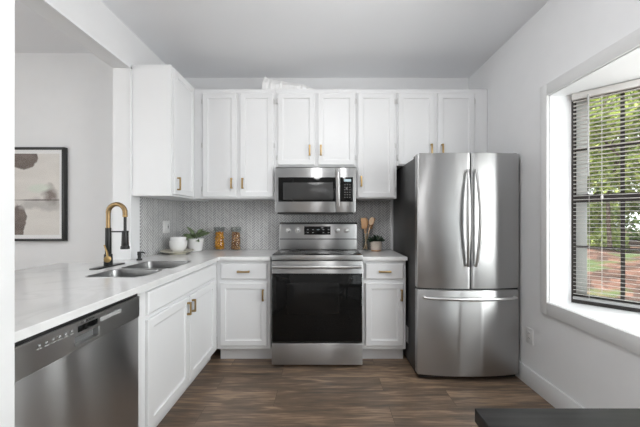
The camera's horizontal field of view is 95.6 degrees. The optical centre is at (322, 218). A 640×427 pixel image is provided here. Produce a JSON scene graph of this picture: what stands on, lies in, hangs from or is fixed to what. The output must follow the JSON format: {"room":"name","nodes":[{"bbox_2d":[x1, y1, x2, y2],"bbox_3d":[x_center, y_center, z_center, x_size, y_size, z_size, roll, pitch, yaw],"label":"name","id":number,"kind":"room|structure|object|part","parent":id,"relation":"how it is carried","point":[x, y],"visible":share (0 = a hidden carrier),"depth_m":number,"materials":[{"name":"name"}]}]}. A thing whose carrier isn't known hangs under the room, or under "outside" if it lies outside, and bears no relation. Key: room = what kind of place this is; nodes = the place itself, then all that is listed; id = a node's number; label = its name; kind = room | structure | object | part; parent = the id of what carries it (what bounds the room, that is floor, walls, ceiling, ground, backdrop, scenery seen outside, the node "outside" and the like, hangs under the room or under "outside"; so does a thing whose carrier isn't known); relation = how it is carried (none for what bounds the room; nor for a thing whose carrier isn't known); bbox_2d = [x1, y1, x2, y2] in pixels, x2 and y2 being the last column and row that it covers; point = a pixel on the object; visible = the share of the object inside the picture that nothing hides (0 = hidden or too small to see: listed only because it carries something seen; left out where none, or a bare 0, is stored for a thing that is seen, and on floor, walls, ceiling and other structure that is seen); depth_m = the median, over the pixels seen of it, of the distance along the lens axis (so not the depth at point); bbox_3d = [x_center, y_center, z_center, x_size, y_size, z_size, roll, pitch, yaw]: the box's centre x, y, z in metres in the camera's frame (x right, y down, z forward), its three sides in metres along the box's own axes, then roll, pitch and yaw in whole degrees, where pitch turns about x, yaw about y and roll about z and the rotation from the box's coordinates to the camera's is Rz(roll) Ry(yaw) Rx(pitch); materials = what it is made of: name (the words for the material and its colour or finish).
{"room":"kitchen","nodes":[
{"label":"kitchen","id":0,"kind":"room"},
{"bbox_2d":[0,0,14,426],"bbox_3d":[-1.254,-0.120,0.740,0.811,2.740,0.120,0,0,0],"label":"wall","id":1,"kind":"structure","parent":0,"point":[7,7],"depth_m":0.78,"materials":[{"name":"paint"}]},
{"bbox_2d":[15,53,112,269],"bbox_3d":[-2.980,-0.120,2.670,2.640,2.740,0.120,0,0,0],"label":"wall","id":2,"kind":"structure","parent":0,"point":[62,99],"depth_m":2.61,"materials":[{"name":"paint"}]},
{"bbox_2d":[15,147,67,240],"bbox_3d":[-2.614,-0.216,2.591,0.633,0.836,0.038,0,0,0],"label":"framed print","id":3,"kind":"object","parent":2,"relation":"attached to","point":[41,173],"visible":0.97,"depth_m":2.58,"materials":[{"name":"black"}]},
{"bbox_2d":[19,0,165,259],"bbox_3d":[-1.590,-0.120,1.935,0.140,2.740,2.269,0,0,0],"label":"wall","id":4,"kind":"structure","parent":0,"point":[93,16],"depth_m":2.29,"materials":[{"name":"paint"}]},
{"bbox_2d":[43,0,131,259],"bbox_3d":[-1.516,-0.436,1.548,0.008,1.519,1.497,0,0,0],"label":"trim opening","id":5,"kind":"structure","parent":4,"relation":"attached to","point":[45,1],"depth_m":2.28,"materials":[{"name":"white paint"}]},
{"bbox_2d":[140,197,179,257],"bbox_3d":[-1.515,0.073,2.732,0.010,0.504,0.654,0,0,0],"label":"backsplash","id":6,"kind":"structure","parent":4,"relation":"attached to","point":[153,212],"depth_m":2.63,"materials":[{"name":"tile"}]},
{"bbox_2d":[163,221,169,232],"bbox_3d":[-1.505,0.080,2.790,0.009,0.116,0.116,0,0,0],"label":"wall outlet","id":7,"kind":"object","parent":6,"relation":"attached to","point":[166,224],"visible":1,"depth_m":2.78,"materials":[{"name":"white plastic"}]},
{"bbox_2d":[131,65,206,200],"bbox_3d":[-1.339,-0.700,2.677,0.360,1.040,0.760,0,0,0],"label":"upper cabinet","id":8,"kind":"object","parent":4,"relation":"attached to","point":[163,100],"visible":0.98,"depth_m":2.30,"materials":[{"name":"paint"}]},
{"bbox_3d":[-1.173,-0.283,2.365,0.026,0.105,0.017,0,0,0],"label":"handle","id":9,"kind":"part","parent":8,"relation":"part of","materials":[{"name":"gold metal"}]},
{"bbox_3d":[-1.195,-0.695,2.502,0.019,1.000,0.360,0,0,0],"label":"door","id":10,"kind":"part","parent":8,"relation":"part of","materials":[{"name":"paint"}]},
{"bbox_2d":[15,0,548,77],"bbox_3d":[-1.347,-1.565,0.234,6.105,0.150,5.869,0,0,0],"label":"ceiling","id":11,"kind":"structure","parent":0,"point":[198,38],"depth_m":2.34,"materials":[{"name":"white paint"}]},
{"bbox_2d":[185,78,468,249],"bbox_3d":[0.015,-0.120,3.129,3.350,2.740,0.120,0,0,0],"label":"wall","id":12,"kind":"structure","parent":0,"point":[197,83],"depth_m":3.07,"materials":[{"name":"paint"}]},
{"bbox_2d":[195,89,276,200],"bbox_3d":[-0.823,-0.700,2.866,0.761,1.025,0.382,0,0,0],"label":"upper cabinet","id":13,"kind":"object","parent":12,"relation":"attached to","point":[235,129],"visible":0.92,"depth_m":2.71,"materials":[{"name":"paint"}]},
{"bbox_3d":[-0.964,-0.684,2.710,0.317,0.968,0.019,0,0,0],"label":"door","id":14,"kind":"part","parent":13,"relation":"part of","materials":[{"name":"paint"}]},
{"bbox_3d":[-0.619,-0.684,2.710,0.307,0.968,0.019,0,0,0],"label":"door","id":15,"kind":"part","parent":13,"relation":"part of","materials":[{"name":"paint"}]},
{"bbox_2d":[180,200,389,248],"bbox_3d":[-0.400,-0.087,3.064,2.224,0.825,0.010,0,0,0],"label":"backsplash","id":16,"kind":"structure","parent":12,"relation":"attached to","point":[257,223],"depth_m":3.06,"materials":[{"name":"tile"}]},
{"bbox_2d":[276,89,356,167],"bbox_3d":[-0.062,-0.849,2.866,0.757,0.727,0.382,0,0,0],"label":"upper cabinet","id":17,"kind":"object","parent":12,"relation":"attached to","point":[316,128],"visible":0.98,"depth_m":2.71,"materials":[{"name":"paint"}]},
{"bbox_2d":[262,76,312,88],"bbox_3d":[-0.309,-1.301,2.830,0.558,0.176,0.121,0,0,0],"label":"crumpled paper","id":18,"kind":"object","parent":17,"relation":"on","point":[267,83],"visible":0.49,"depth_m":2.79,"materials":[{"name":"white paper"}]},
{"bbox_3d":[-0.250,-0.833,2.710,0.343,0.670,0.019,0,0,0],"label":"door","id":19,"kind":"part","parent":17,"relation":"part of","materials":[{"name":"paint"}]},
{"bbox_2d":[275,168,355,214],"bbox_3d":[-0.070,-0.255,2.829,0.736,0.430,0.457,0,0,0],"label":"microwave","id":20,"kind":"object","parent":17,"relation":"attached to","point":[298,191],"visible":1,"depth_m":2.65,"materials":[{"name":"grey metal"}]},
{"bbox_3d":[-0.162,-0.261,2.660,0.552,0.409,0.030,0,0,0],"label":"door","id":21,"kind":"part","parent":20,"relation":"part of","materials":[{"name":"silver metal"}]},
{"bbox_3d":[-0.146,-0.265,2.645,0.524,0.222,0.006,0,0,0],"label":"door glass","id":22,"kind":"part","parent":20,"relation":"part of","materials":[{"name":"black glass"}]},
{"bbox_3d":[0.139,-0.265,2.623,0.017,0.310,0.046,0,0,0],"label":"handle","id":23,"kind":"part","parent":20,"relation":"part of","materials":[{"name":"silver metal"}]},
{"bbox_3d":[0.207,-0.261,2.660,0.182,0.409,0.030,0,0,0],"label":"control panel","id":24,"kind":"part","parent":20,"relation":"part of","materials":[{"name":"silver metal"}]},
{"bbox_3d":[0.125,-0.833,2.710,0.343,0.670,0.019,0,0,0],"label":"door","id":25,"kind":"part","parent":17,"relation":"part of","materials":[{"name":"paint"}]},
{"bbox_2d":[356,89,395,200],"bbox_3d":[0.501,-0.700,2.866,0.377,1.025,0.382,0,0,0],"label":"upper cabinet","id":26,"kind":"object","parent":12,"relation":"attached to","point":[375,108],"visible":0.96,"depth_m":2.71,"materials":[{"name":"paint"}]},
{"bbox_2d":[390,200,391,248],"bbox_3d":[0.719,0.062,3.062,0.014,0.525,0.013,0,0,0],"label":"trim","id":27,"kind":"structure","parent":12,"relation":"attached to","point":[390,200],"depth_m":3.06,"materials":[{"name":"white paint"}]},
{"bbox_2d":[396,89,486,169],"bbox_3d":[1.113,-0.854,2.866,0.859,0.717,0.382,0,0,0],"label":"upper cabinet","id":28,"kind":"object","parent":12,"relation":"attached to","point":[427,120],"visible":0.7,"depth_m":2.71,"materials":[{"name":"paint"}]},
{"bbox_3d":[0.870,-0.836,2.710,0.333,0.666,0.019,0,0,0],"label":"door","id":29,"kind":"part","parent":28,"relation":"part of","materials":[{"name":"paint"}]},
{"bbox_3d":[1.241,-0.836,2.710,0.340,0.666,0.019,0,0,0],"label":"door","id":30,"kind":"part","parent":28,"relation":"part of","materials":[{"name":"paint"}]},
{"bbox_2d":[157,349,554,426],"bbox_3d":[-1.427,1.310,0.234,5.945,0.120,5.869,0,0,0],"label":"floor","id":31,"kind":"structure","parent":0,"point":[226,392],"depth_m":2.02,"materials":[{"name":"wood"}]},
{"bbox_2d":[15,294,138,426],"bbox_3d":[-1.191,0.803,1.112,0.598,0.893,0.600,0,0,0],"label":"dishwasher","id":32,"kind":"object","parent":31,"relation":"on","point":[82,371],"visible":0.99,"depth_m":1.09,"materials":[{"name":"grey metal"}]},
{"bbox_3d":[-0.915,0.426,1.112,0.044,0.100,0.600,0,0,0],"label":"control panel","id":33,"kind":"part","parent":32,"relation":"part of","materials":[{"name":"silver metal"}]},
{"bbox_2d":[137,261,216,426],"bbox_3d":[-1.189,0.803,2.000,0.638,0.894,1.160,0,0,0],"label":"base cabinet","id":34,"kind":"object","parent":31,"relation":"on","point":[177,319],"visible":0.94,"depth_m":1.76,"materials":[{"name":"paint"}]},
{"bbox_2d":[15,249,278,342],"bbox_3d":[-1.189,0.340,1.931,1.482,0.030,2.255,0,0,0],"label":"countertop","id":35,"kind":"structure","parent":34,"relation":"on","point":[47,297],"depth_m":1.41,"materials":[{"name":"white stone"}]},
{"bbox_2d":[89,202,129,269],"bbox_3d":[-1.399,0.106,1.965,0.172,0.437,0.250,0,0,0],"label":"faucet","id":36,"kind":"object","parent":35,"relation":"on","point":[108,256],"visible":1,"depth_m":1.95,"materials":[{"name":"black metal"}]},
{"bbox_3d":[-1.455,0.322,1.965,0.060,0.007,0.250,0,0,0],"label":"deck plate","id":37,"kind":"part","parent":36,"relation":"part of","materials":[{"name":"black metal"}]},
{"bbox_3d":[-1.433,0.232,1.929,0.044,0.117,0.047,0,0,-32],"label":"lever handle","id":38,"kind":"part","parent":36,"relation":"part of","materials":[{"name":"gold metal"}]},
{"bbox_3d":[-1.398,-0.023,1.965,0.144,0.179,0.030,0,0,0],"label":"spring spout","id":39,"kind":"part","parent":36,"relation":"part of","materials":[{"name":"gold metal"}]},
{"bbox_2d":[85,261,190,277],"bbox_3d":[-1.161,0.409,1.905,0.349,0.172,0.622,0,0,0],"label":"sink","id":40,"kind":"object","parent":35,"relation":"in","point":[146,268],"visible":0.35,"depth_m":1.84,"materials":[{"name":"metal"}]},
{"bbox_2d":[85,269,161,277],"bbox_3d":[-1.170,0.409,1.725,0.332,0.172,0.262,0,0,0],"label":"basin","id":41,"kind":"object","parent":40,"relation":"in","point":[116,273],"depth_m":1.84,"materials":[{"name":"silver metal"}]},
{"bbox_2d":[119,261,190,268],"bbox_3d":[-1.161,0.409,2.038,0.349,0.172,0.355,0,0,0],"label":"basin","id":42,"kind":"object","parent":40,"relation":"in","point":[148,264],"depth_m":2.20,"materials":[{"name":"silver metal"}]},
{"bbox_2d":[136,251,144,260],"bbox_3d":[-1.415,0.291,2.255,0.068,0.068,0.041,0,0,0],"label":"soap dispenser","id":43,"kind":"object","parent":35,"relation":"on","point":[139,258],"visible":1,"depth_m":2.24,"materials":[{"name":"black metal"}]},
{"bbox_2d":[160,249,194,254],"bbox_3d":[-1.348,0.309,2.685,0.292,0.032,0.292,0,0,0],"label":"plate","id":44,"kind":"object","parent":35,"relation":"on","point":[169,251],"visible":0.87,"depth_m":2.63,"materials":[{"name":"beige ceramic"}]},
{"bbox_2d":[169,240,186,251],"bbox_3d":[-1.348,0.256,2.700,0.156,0.100,0.156,0,0,0],"label":"bowl","id":45,"kind":"object","parent":44,"relation":"on","point":[175,246],"visible":0.89,"depth_m":2.64,"materials":[{"name":"white ceramic"}]},
{"bbox_2d":[170,237,185,240],"bbox_3d":[-1.348,0.221,2.700,0.139,0.096,0.139,0,0,0],"label":"bowl","id":46,"kind":"object","parent":45,"relation":"in","point":[171,238],"visible":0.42,"depth_m":2.65,"materials":[{"name":"white ceramic"}]},
{"bbox_2d":[183,227,209,251],"bbox_3d":[-1.285,0.204,2.901,0.241,0.242,0.223,0,0,17],"label":"potted plant","id":47,"kind":"object","parent":35,"relation":"on","point":[196,243],"visible":0.91,"depth_m":2.87,"materials":[{"name":"green plant"}]},
{"bbox_3d":[-1.277,0.261,2.905,0.156,0.128,0.156,0,0,0],"label":"pot","id":48,"kind":"part","parent":47,"relation":"part of","materials":[{"name":"white ceramic"}]},
{"bbox_3d":[-0.905,0.807,1.717,0.019,0.570,0.456,0,0,0],"label":"door","id":49,"kind":"part","parent":34,"relation":"part of","materials":[{"name":"paint"}]},
{"bbox_3d":[-0.905,0.438,1.950,0.019,0.120,0.916,0,0,0],"label":"false drawer","id":50,"kind":"part","parent":34,"relation":"part of","materials":[{"name":"paint"}]},
{"bbox_3d":[-0.883,0.595,1.917,0.026,0.085,0.017,0,0,0],"label":"handle","id":51,"kind":"part","parent":34,"relation":"part of","materials":[{"name":"gold metal"}]},
{"bbox_3d":[-0.883,0.595,1.985,0.026,0.085,0.017,0,0,0],"label":"handle","id":52,"kind":"part","parent":34,"relation":"part of","materials":[{"name":"gold metal"}]},
{"bbox_3d":[-0.905,0.807,2.183,0.019,0.570,0.451,0,0,0],"label":"door","id":53,"kind":"part","parent":34,"relation":"part of","materials":[{"name":"paint"}]},
{"bbox_2d":[217,260,272,358],"bbox_3d":[-0.682,0.803,2.756,0.461,0.894,0.602,0,0,0],"label":"base cabinet","id":54,"kind":"object","parent":31,"relation":"on","point":[244,287],"visible":0.95,"depth_m":2.49,"materials":[{"name":"paint"}]},
{"bbox_3d":[-0.682,0.822,2.490,0.402,0.536,0.019,0,0,0],"label":"door","id":55,"kind":"part","parent":54,"relation":"part of","materials":[{"name":"paint"}]},
{"bbox_3d":[-0.679,0.453,2.490,0.399,0.137,0.019,0,0,0],"label":"drawer","id":56,"kind":"part","parent":54,"relation":"part of","materials":[{"name":"paint"}]},
{"bbox_2d":[271,222,362,364],"bbox_3d":[-0.045,0.644,2.700,0.774,1.212,0.698,0,0,0],"label":"range","id":57,"kind":"object","parent":31,"relation":"on","point":[317,266],"visible":1,"depth_m":2.41,"materials":[{"name":"grey metal"}]},
{"bbox_3d":[-0.050,1.132,2.437,0.759,0.180,0.034,0,0,0],"label":"storage drawer","id":58,"kind":"part","parent":57,"relation":"part of","materials":[{"name":"silver metal"}]},
{"bbox_3d":[-0.050,0.694,2.436,0.759,0.677,0.036,0,0,0],"label":"oven door","id":59,"kind":"part","parent":57,"relation":"part of","materials":[{"name":"silver metal"}]},
{"bbox_3d":[-0.050,0.397,2.385,0.732,0.024,0.070,0,0,0],"label":"handle","id":60,"kind":"part","parent":57,"relation":"part of","materials":[{"name":"silver metal"}]},
{"bbox_3d":[-0.050,0.743,2.418,0.751,0.570,0.008,0,0,0],"label":"door glass","id":61,"kind":"part","parent":57,"relation":"part of","materials":[{"name":"black glass"}]},
{"bbox_3d":[-0.050,0.327,2.438,0.763,0.040,0.032,0,0,0],"label":"trim","id":62,"kind":"part","parent":57,"relation":"part of","materials":[{"name":"silver metal"}]},
{"bbox_2d":[272,249,361,254],"bbox_3d":[-0.050,0.313,2.658,0.763,0.016,0.455,0,0,0],"label":"cooktop","id":63,"kind":"object","parent":57,"relation":"in","point":[281,251],"depth_m":2.60,"materials":[{"name":"grey"}]},
{"bbox_2d":[362,260,405,358],"bbox_3d":[0.526,0.803,2.756,0.371,0.894,0.602,0,0,0],"label":"base cabinet","id":64,"kind":"object","parent":31,"relation":"on","point":[383,281],"visible":0.94,"depth_m":2.49,"materials":[{"name":"paint"}]},
{"bbox_2d":[357,249,406,259],"bbox_3d":[0.526,0.340,2.758,0.379,0.030,0.600,0,0,0],"label":"countertop","id":65,"kind":"structure","parent":64,"relation":"on","point":[384,254],"depth_m":2.55,"materials":[{"name":"white stone"}]},
{"bbox_2d":[367,234,384,250],"bbox_3d":[0.537,0.238,2.913,0.178,0.174,0.196,0,0,15],"label":"potted succulent","id":66,"kind":"object","parent":65,"relation":"on","point":[375,242],"visible":0.99,"depth_m":2.87,"materials":[{"name":"beige ceramic"}]},
{"bbox_2d":[370,241,381,249],"bbox_3d":[0.533,0.269,2.910,0.114,0.088,0.114,0,0,0],"label":"pot","id":67,"kind":"object","parent":66,"relation":"attached to","point":[375,245],"depth_m":2.86,"materials":[{"name":"beige ceramic"}]},
{"bbox_3d":[0.434,0.238,2.950,0.058,0.171,0.058,0,0,0],"label":"jar","id":68,"kind":"object","parent":65,"relation":"on","visible":0},
{"bbox_2d":[361,218,366,248],"bbox_3d":[0.416,0.152,2.938,0.070,0.322,0.010,0,0,0],"label":"wooden spatula","id":69,"kind":"object","parent":68,"relation":"in","point":[363,220],"visible":1,"depth_m":2.93,"materials":[{"name":"brown wood"}]},
{"bbox_2d":[364,217,373,248],"bbox_3d":[0.464,0.150,2.938,0.109,0.327,0.015,0,0,0],"label":"wooden spoon","id":70,"kind":"object","parent":68,"relation":"in","point":[371,220],"visible":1,"depth_m":2.93,"materials":[{"name":"brown wood"}]},
{"bbox_3d":[0.527,0.822,2.490,0.325,0.536,0.019,0,0,0],"label":"door","id":71,"kind":"part","parent":64,"relation":"part of","materials":[{"name":"paint"}]},
{"bbox_3d":[0.529,0.453,2.490,0.328,0.137,0.019,0,0,0],"label":"drawer","id":72,"kind":"part","parent":64,"relation":"part of","materials":[{"name":"paint"}]},
{"bbox_3d":[0.671,0.654,2.468,0.017,0.098,0.026,0,0,0],"label":"handle","id":73,"kind":"part","parent":64,"relation":"part of","materials":[{"name":"gold metal"}]},
{"bbox_2d":[393,153,518,376],"bbox_3d":[1.125,0.365,2.584,0.792,1.745,0.901,0,0,0],"label":"refrigerator","id":74,"kind":"object","parent":31,"relation":"on","point":[456,215],"visible":1,"depth_m":2.22,"materials":[{"name":"grey metal"}]},
{"bbox_3d":[0.926,0.017,2.251,0.394,1.038,0.091,0,0,0],"label":"door","id":75,"kind":"part","parent":74,"relation":"part of","materials":[{"name":"silver metal"}]},
{"bbox_3d":[1.125,0.877,2.251,0.792,0.655,0.091,0,0,0],"label":"freezer drawer","id":76,"kind":"part","parent":74,"relation":"part of","materials":[{"name":"silver metal"}]},
{"bbox_3d":[1.085,-0.004,2.174,0.031,0.742,0.084,0,0,14],"label":"handle","id":77,"kind":"part","parent":74,"relation":"part of","materials":[{"name":"silver metal"}]},
{"bbox_3d":[1.127,0.605,2.202,0.714,0.027,0.106,0,0,0],"label":"handle","id":78,"kind":"part","parent":74,"relation":"part of","materials":[{"name":"silver metal"}]},
{"bbox_3d":[1.165,-0.004,2.174,0.031,0.742,0.084,0,0,-14],"label":"handle","id":79,"kind":"part","parent":74,"relation":"part of","materials":[{"name":"silver metal"}]},
{"bbox_3d":[1.324,0.017,2.251,0.394,1.038,0.091,0,0,0],"label":"door","id":80,"kind":"part","parent":74,"relation":"part of","materials":[{"name":"silver metal"}]},
{"bbox_2d":[475,408,639,426],"bbox_3d":[0.849,0.874,0.006,0.902,0.752,1.512,0,0,0],"label":"dining table","id":81,"kind":"object","parent":31,"relation":"on","point":[484,417],"visible":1,"depth_m":0.73,"materials":[{"name":"grey wood"}]},
{"bbox_2d":[469,0,639,407],"bbox_3d":[1.617,-0.120,0.184,0.145,2.740,5.769,0,0,0],"label":"wall","id":82,"kind":"structure","parent":0,"point":[594,371],"depth_m":2.02,"materials":[{"name":"paint"}]},
{"bbox_2d":[526,326,532,344],"bbox_3d":[1.540,0.875,2.165,0.009,0.116,0.072,0,0,0],"label":"wall outlet","id":83,"kind":"object","parent":82,"relation":"attached to","point":[529,332],"visible":1,"depth_m":2.16,"materials":[{"name":"white plastic"}]},
{"bbox_2d":[527,330,530,340],"bbox_3d":[1.538,0.875,2.165,0.004,0.066,0.033,0,0,0],"label":"socket","id":84,"kind":"object","parent":83,"relation":"attached to","point":[528,331],"depth_m":2.16,"materials":[{"name":"white plastic"}]},
{"bbox_2d":[515,361,583,407],"bbox_3d":[1.537,1.183,0.234,0.016,0.135,5.669,0,0,0],"label":"baseboard","id":85,"kind":"structure","parent":82,"relation":"attached to","point":[541,386],"depth_m":1.99,"materials":[{"name":"white paint"}]},
{"bbox_2d":[540,28,639,354],"bbox_3d":[1.535,-0.131,0.389,0.020,1.578,3.302,0,0,0],"label":"window frame","id":86,"kind":"structure","parent":82,"relation":"attached to","point":[622,338],"depth_m":1.86,"materials":[{"name":"white paint"}]},
{"bbox_2d":[550,46,639,301],"bbox_3d":[1.617,-0.135,0.389,0.145,1.410,3.178,0,0,0],"label":"trim reveal","id":87,"kind":"structure","parent":82,"relation":"attached to","point":[560,101],"depth_m":1.97,"materials":[{"name":"white paint"}]},
{"bbox_2d":[571,87,639,312],"bbox_3d":[1.924,-0.135,1.828,0.580,1.610,0.110,0,0,44],"label":"window","id":88,"kind":"structure","parent":82,"relation":"in","point":[574,196],"depth_m":1.97,"materials":[{"name":"brown metal"}]},
{"bbox_2d":[572,79,639,308],"bbox_3d":[1.848,-0.148,1.786,0.480,1.376,0.047,0,0,44],"label":"window blind","id":89,"kind":"object","parent":88,"relation":"attached to","point":[632,84],"visible":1,"depth_m":1.84,"materials":[{"name":"white"}]},
{"bbox_3d":[1.853,-0.815,1.791,0.480,0.042,0.032,0,0,44],"label":"head rail","id":90,"kind":"part","parent":89,"relation":"part of","materials":[{"name":"white plastic"}]},
{"bbox_3d":[1.854,0.531,1.791,0.470,0.018,0.026,0,0,44],"label":"rail","id":91,"kind":"part","parent":89,"relation":"part of","materials":[{"name":"grey plastic"}]},
{"bbox_3d":[1.883,0.191,1.822,0.464,0.703,0.022,0,0,44],"label":"sash","id":92,"kind":"part","parent":88,"relation":"part of","materials":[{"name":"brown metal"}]},
{"bbox_3d":[1.903,-0.469,1.842,0.464,0.719,0.022,0,0,44],"label":"sash","id":93,"kind":"part","parent":88,"relation":"part of","materials":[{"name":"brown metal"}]},
{"bbox_2d":[580,62,639,91],"bbox_3d":[1.925,-0.890,0.389,0.470,0.100,3.278,0,0,0],"label":"ceiling","id":94,"kind":"structure","parent":0,"point":[631,73],"depth_m":1.73,"materials":[{"name":"white paint"}]},
{"bbox_3d":[1.878,1.130,0.389,0.375,1.040,3.178,0,0,0],"label":"wall","id":95,"kind":"structure","parent":0,"visible":0},
{"bbox_2d":[549,302,639,335],"bbox_3d":[1.851,0.590,0.389,0.619,0.040,3.278,0,0,0],"label":"windowsill","id":96,"kind":"structure","parent":95,"relation":"in","point":[629,321],"depth_m":1.70,"materials":[{"name":"white paint"}]},
{"bbox_3d":[-1.066,0.205,2.985,0.104,0.237,0.104,0,0,0],"label":"glass jar","id":97,"kind":"object","parent":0,"visible":0},
{"bbox_2d":[214,231,223,249],"bbox_3d":[-1.069,0.226,2.986,0.102,0.190,0.096,0,0,0],"label":"pasta","id":98,"kind":"object","parent":97,"relation":"in","point":[219,237],"visible":1,"depth_m":2.96,"materials":[{"name":"yellow food"}]},
{"bbox_3d":[-0.895,0.205,2.985,0.104,0.237,0.104,0,0,0],"label":"glass jar","id":99,"kind":"object","parent":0,"visible":0},
{"bbox_2d":[231,232,240,249],"bbox_3d":[-0.898,0.227,2.985,0.094,0.187,0.100,0,0,0],"label":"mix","id":100,"kind":"object","parent":99,"relation":"in","point":[235,242],"visible":1,"depth_m":2.96,"materials":[{"name":"brown food"}]},
{"label":"outside","id":101,"kind":"structure","parent":0,"visible":0},
{"bbox_2d":[587,230,639,300],"bbox_3d":[11.000,1.100,4.000,18.000,1.200,20.000,0,0,0],"label":"ground","id":102,"kind":"structure","parent":101,"point":[613,256],"depth_m":4.13,"materials":[{"name":"green plant"}]},
{"bbox_2d":[587,90,639,251],"bbox_3d":[5.175,-1.320,5.202,2.300,3.944,2.306,0,0,-6],"label":"tree","id":103,"kind":"object","parent":102,"relation":"on","point":[608,239],"visible":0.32,"depth_m":5.11,"materials":[{"name":"green plant"}]},
{"bbox_2d":[587,91,639,242],"bbox_3d":[6.963,-1.326,7.541,2.427,3.984,2.181,0,0,0],"label":"tree","id":104,"kind":"object","parent":102,"relation":"on","point":[614,209],"visible":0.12,"depth_m":6.92,"materials":[{"name":"green plant"}]},
{"bbox_2d":[587,91,639,239],"bbox_3d":[8.514,-3.060,9.611,4.892,7.511,4.903,0,0,7],"label":"tree","id":105,"kind":"object","parent":102,"relation":"on","point":[635,235],"visible":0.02,"depth_m":8.21,"materials":[{"name":"green plant"}]}
]}

